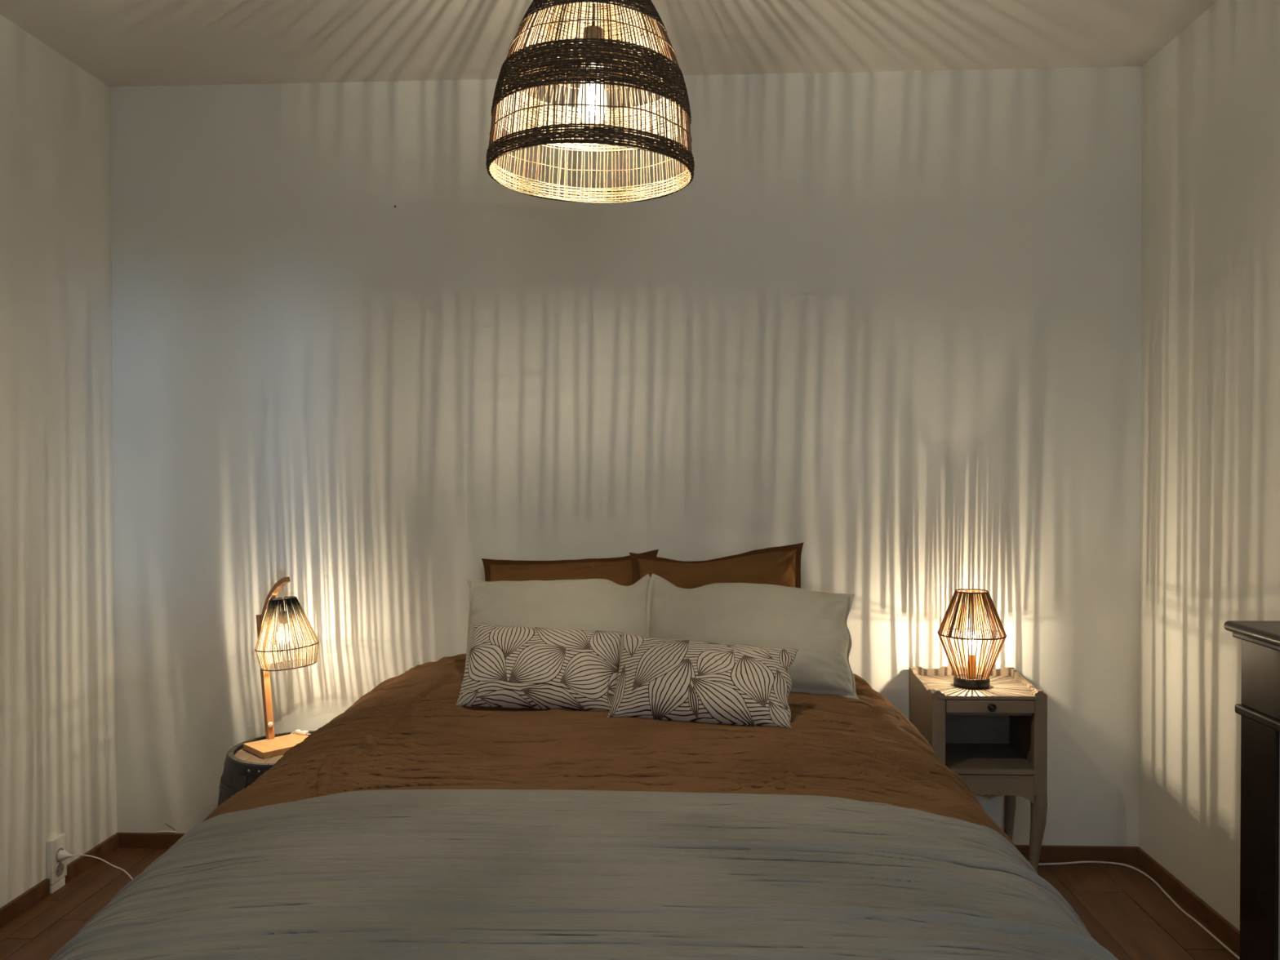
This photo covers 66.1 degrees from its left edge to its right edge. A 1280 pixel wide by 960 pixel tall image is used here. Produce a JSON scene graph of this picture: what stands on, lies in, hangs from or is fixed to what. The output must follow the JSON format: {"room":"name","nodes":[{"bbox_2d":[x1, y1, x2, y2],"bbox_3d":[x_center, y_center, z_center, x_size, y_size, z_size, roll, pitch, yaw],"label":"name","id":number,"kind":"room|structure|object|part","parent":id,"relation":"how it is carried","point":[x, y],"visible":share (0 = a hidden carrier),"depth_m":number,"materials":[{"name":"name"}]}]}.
{"room":"bedroom","nodes":[
{"label":"bedroom","id":0,"kind":"room"},
{"bbox_2d":[0,14,116,907],"bbox_3d":[-2.027,0.006,1.276,0.120,2.770,4.450,0,1,2],"label":"wall","id":1,"kind":"structure","parent":0,"point":[58,754],"depth_m":3.17,"materials":[{"name":"white paint"}]},
{"bbox_2d":[0,878,49,928],"bbox_3d":[-1.966,1.317,1.094,0.014,0.052,4.055,0,1,2],"label":"baseboard","id":2,"kind":"structure","parent":1,"relation":"attached to","point":[15,908],"depth_m":3.00,"materials":[{"name":"brown wood"}]},
{"bbox_2d":[46,833,66,893],"bbox_3d":[-1.872,1.231,3.159,0.021,0.168,0.076,0,1,2],"label":"wall socket","id":3,"kind":"object","parent":1,"relation":"attached to","point":[56,870],"visible":1,"depth_m":3.14,"materials":[{"name":"white plastic"}]},
{"bbox_2d":[55,848,63,861],"bbox_3d":[-1.863,1.203,3.159,0.001,0.041,0.041,0,1,2],"label":"outlet","id":4,"kind":"object","parent":3,"relation":"attached to","point":[57,850],"depth_m":3.14,"materials":[{"name":"white plastic"}]},
{"bbox_2d":[55,862,64,876],"bbox_3d":[-1.863,1.253,3.159,0.001,0.041,0.041,0,1,2],"label":"outlet","id":5,"kind":"object","parent":3,"relation":"attached to","point":[60,867],"depth_m":3.16,"materials":[{"name":"white plastic"}]},
{"bbox_2d":[64,833,118,883],"bbox_3d":[-1.868,1.286,3.351,0.014,0.052,0.298,0,1,2],"label":"baseboard","id":6,"kind":"structure","parent":1,"relation":"attached to","point":[108,846],"depth_m":3.34,"materials":[{"name":"brown wood"}]},
{"bbox_2d":[0,0,1217,86],"bbox_3d":[-0.186,-1.413,1.177,3.814,0.100,4.690,0,1,2],"label":"ceiling","id":7,"kind":"structure","parent":0,"point":[118,42],"depth_m":3.07,"materials":[{"name":"paint"}]},
{"bbox_2d":[485,0,694,203],"bbox_3d":[-0.100,-0.989,1.965,0.415,0.772,0.415,0,1,29],"label":"pendant lamp","id":8,"kind":"object","parent":7,"relation":"hanging from","point":[597,47],"visible":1,"depth_m":1.85,"materials":[{"name":"wicker"}]},
{"bbox_2d":[0,848,1239,959],"bbox_3d":[-0.179,1.362,1.215,3.814,0.051,4.690,0,1,2],"label":"floor","id":9,"kind":"structure","parent":0,"point":[1122,909],"depth_m":2.98,"materials":[{"name":"brown wood"}]},
{"bbox_2d":[57,849,133,879],"bbox_3d":[-1.383,1.252,3.024,1.001,0.125,0.123,0,1,20],"label":"power cord","id":10,"kind":"object","parent":9,"relation":"on","point":[62,855],"visible":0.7,"depth_m":3.15,"materials":[{"name":"white plastic"}]},
{"bbox_2d":[217,730,314,806],"bbox_3d":[-1.135,1.092,3.218,0.457,0.440,0.457,0,1,2],"label":"barrel","id":11,"kind":"object","parent":9,"relation":"on","point":[242,768],"visible":0.19,"depth_m":3.06,"materials":[{"name":"black wood"}]},
{"bbox_2d":[243,577,319,758],"bbox_3d":[-1.115,0.608,3.298,0.246,0.588,0.380,0,1,38],"label":"table lamp","id":12,"kind":"object","parent":11,"relation":"on","point":[272,746],"visible":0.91,"depth_m":3.18,"materials":[{"name":"brown wood"}]},
{"bbox_3d":[-1.251,0.657,3.286,0.040,0.416,0.044,1,1,44],"label":"post","id":13,"kind":"part","parent":12,"relation":"part of","materials":[{"name":"brown wood"}]},
{"bbox_3d":[-1.230,0.814,3.275,0.005,0.018,0.018,1,1,44],"label":"dimmer knob","id":14,"kind":"part","parent":12,"relation":"part of","materials":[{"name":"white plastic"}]},
{"bbox_3d":[-1.206,0.419,3.235,0.154,0.209,0.025,0,1,35],"label":"arm","id":15,"kind":"part","parent":12,"relation":"part of","materials":[{"name":"brown wood"}]},
{"bbox_3d":[-1.181,0.875,3.248,0.148,0.020,0.196,1,1,44],"label":"board","id":16,"kind":"part","parent":12,"relation":"part of","materials":[{"name":"brown wood"}]},
{"bbox_3d":[-1.151,0.497,3.210,0.197,0.227,0.198,0,1,2],"label":"lamp shade","id":17,"kind":"part","parent":12,"relation":"part of","materials":[{"name":"beige wicker"}]},
{"bbox_2d":[294,728,308,735],"bbox_3d":[-1.147,0.856,3.339,0.048,0.015,0.018,0,1,24],"label":"switch","id":18,"kind":"object","parent":12,"relation":"attached to","point":[297,732],"depth_m":3.33,"materials":[{"name":"white plastic"}]},
{"bbox_2d":[908,666,1047,873],"bbox_3d":[1.090,0.973,3.197,0.363,0.668,0.332,0,1,2],"label":"nightstand","id":19,"kind":"object","parent":9,"relation":"on","point":[994,738],"visible":0.74,"depth_m":3.09,"materials":[{"name":"beige paint"}]},
{"bbox_3d":[0.923,0.809,3.221,0.014,0.334,0.270,0,1,2],"label":"panel","id":20,"kind":"part","parent":19,"relation":"part of","materials":[{"name":"beige paint"}]},
{"bbox_3d":[1.097,0.805,3.355,0.353,0.338,0.012,0,1,2],"label":"panel","id":21,"kind":"part","parent":19,"relation":"part of","materials":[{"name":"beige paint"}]},
{"bbox_2d":[937,588,1006,689],"bbox_3d":[1.074,0.512,3.186,0.213,0.310,0.213,0,1,2],"label":"table lamp","id":22,"kind":"object","parent":19,"relation":"on","point":[971,679],"visible":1,"depth_m":3.14,"materials":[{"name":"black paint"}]},
{"bbox_2d":[945,742,1031,768],"bbox_3d":[1.090,0.903,3.207,0.321,0.010,0.288,0,1,2],"label":"niche shelf","id":23,"kind":"object","parent":19,"relation":"attached to","point":[957,755],"depth_m":3.19,"materials":[{"name":"paint"}]},
{"bbox_3d":[1.085,0.701,3.055,0.267,0.038,0.026,0,1,2],"label":"drawer","id":24,"kind":"part","parent":19,"relation":"part of","materials":[{"name":"beige paint"}]},
{"bbox_3d":[1.085,0.910,3.055,0.271,0.024,0.016,0,1,2],"label":"niche moulding","id":25,"kind":"part","parent":19,"relation":"part of","materials":[{"name":"beige paint"}]},
{"bbox_3d":[1.087,0.703,3.035,0.027,0.027,0.014,0,1,2],"label":"knob","id":26,"kind":"part","parent":19,"relation":"part of","materials":[{"name":"brown metal"}]},
{"bbox_3d":[1.253,1.124,3.328,0.040,0.360,0.036,0,1,2],"label":"leg","id":27,"kind":"part","parent":19,"relation":"part of","materials":[{"name":"beige paint"}]},
{"bbox_3d":[1.258,0.809,3.207,0.014,0.334,0.270,0,1,2],"label":"panel","id":28,"kind":"part","parent":19,"relation":"part of","materials":[{"name":"beige paint"}]},
{"bbox_3d":[1.240,1.108,3.066,0.052,0.400,0.041,0,1,2],"label":"leg","id":29,"kind":"part","parent":19,"relation":"part of","materials":[{"name":"beige paint"}]},
{"bbox_2d":[1038,861,1239,959],"bbox_3d":[1.243,1.306,2.850,0.834,0.007,1.022,0,1,2],"label":"cable","id":30,"kind":"object","parent":9,"relation":"on","point":[1210,933],"visible":0.76,"depth_m":3.15,"materials":[{"name":"white plastic"}]},
{"bbox_2d":[1223,620,1279,959],"bbox_3d":[1.470,0.831,1.549,0.305,0.994,1.485,0,1,2],"label":"dresser","id":31,"kind":"object","parent":9,"relation":"on","point":[1259,708],"visible":1,"depth_m":2.21,"materials":[{"name":"black paint"}]},
{"bbox_2d":[1223,620,1279,646],"bbox_3d":[1.468,0.346,1.533,0.305,0.024,1.467,0,1,2],"label":"mantel shelf","id":32,"kind":"object","parent":31,"relation":"attached to","point":[1262,633],"depth_m":2.18,"materials":[{"name":"black paint"}]},
{"bbox_3d":[1.480,0.366,1.543,0.283,0.014,1.457,0,1,2],"label":"shelf moulding","id":33,"kind":"part","parent":31,"relation":"part of","materials":[{"name":"black paint"}]},
{"bbox_3d":[1.487,0.541,1.557,0.270,0.022,1.460,0,1,2],"label":"moulding","id":34,"kind":"part","parent":31,"relation":"part of","materials":[{"name":"black paint"}]},
{"bbox_3d":[-0.088,1.022,2.322,1.580,0.600,2.060,0,1,2],"label":"bed","id":35,"kind":"object","parent":9,"relation":"on","visible":0},
{"bbox_2d":[48,789,1118,959],"bbox_3d":[-0.111,0.882,1.531,1.751,0.540,0.913,0,1,2],"label":"throw blanket","id":36,"kind":"object","parent":35,"relation":"on","point":[393,874],"visible":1,"depth_m":1.52,"materials":[{"name":"grey fabric"}]},
{"bbox_2d":[202,653,1017,848],"bbox_3d":[-0.069,0.848,2.625,1.788,0.542,1.595,0,1,2],"label":"duvet","id":37,"kind":"object","parent":35,"relation":"on","point":[407,732],"visible":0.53,"depth_m":2.23,"materials":[{"name":"brown fabric"}]},
{"bbox_2d":[454,622,622,711],"bbox_3d":[-0.269,0.517,2.711,0.453,0.209,0.182,0,1,9],"label":"cushion","id":38,"kind":"object","parent":37,"relation":"on","point":[515,667],"visible":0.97,"depth_m":2.66,"materials":[{"name":"white fabric"}]},
{"bbox_2d":[461,573,650,685],"bbox_3d":[-0.249,0.457,2.983,0.614,0.322,0.260,0,1,2],"label":"pillow","id":39,"kind":"object","parent":37,"relation":"on","point":[588,604],"visible":0.48,"depth_m":2.97,"materials":[{"name":"beige fabric"}]},
{"bbox_2d":[481,549,658,586],"bbox_3d":[-0.244,0.419,3.296,0.612,0.359,0.198,0,1,2],"label":"pillow","id":40,"kind":"object","parent":37,"relation":"on","point":[619,571],"visible":0.24,"depth_m":3.32,"materials":[{"name":"orange fabric"}]},
{"bbox_2d":[607,633,798,728],"bbox_3d":[0.166,0.524,2.570,0.485,0.200,0.188,0,1,11],"label":"cushion","id":41,"kind":"object","parent":37,"relation":"on","point":[658,678],"visible":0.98,"depth_m":2.52,"materials":[{"name":"white fabric"}]},
{"bbox_2d":[629,542,804,588],"bbox_3d":[0.259,0.404,3.215,0.586,0.388,0.195,0,1,-2],"label":"pillow","id":42,"kind":"object","parent":37,"relation":"on","point":[781,565],"visible":0.34,"depth_m":3.23,"materials":[{"name":"orange fabric"}]},
{"bbox_2d":[645,573,859,699],"bbox_3d":[0.334,0.459,2.919,0.650,0.338,0.288,0,1,2],"label":"pillow","id":43,"kind":"object","parent":37,"relation":"on","point":[813,623],"visible":0.78,"depth_m":2.87,"materials":[{"name":"beige fabric"}]},
{"bbox_2d":[109,66,1142,846],"bbox_3d":[-0.083,-0.029,3.476,3.814,2.770,0.126,0,1,2],"label":"wall","id":44,"kind":"structure","parent":0,"point":[887,325],"depth_m":3.41,"materials":[{"name":"white paint"}]},
{"bbox_2d":[115,832,1140,862],"bbox_3d":[-0.083,1.280,3.430,3.574,0.052,0.014,0,1,2],"label":"baseboard","id":45,"kind":"structure","parent":44,"relation":"attached to","point":[126,840],"depth_m":3.36,"materials":[{"name":"brown wood"}]},
{"bbox_2d":[1138,0,1279,930],"bbox_3d":[1.663,-0.002,1.116,0.120,2.770,4.450,0,1,2],"label":"wall","id":46,"kind":"structure","parent":0,"point":[1210,550],"depth_m":2.91,"materials":[{"name":"white paint"}]},
{"bbox_2d":[1136,848,1239,952],"bbox_3d":[1.599,1.308,1.130,0.014,0.052,4.436,0,1,2],"label":"baseboard","id":47,"kind":"structure","parent":46,"relation":"attached to","point":[1224,928],"depth_m":2.99,"materials":[{"name":"brown wood"}]}
]}

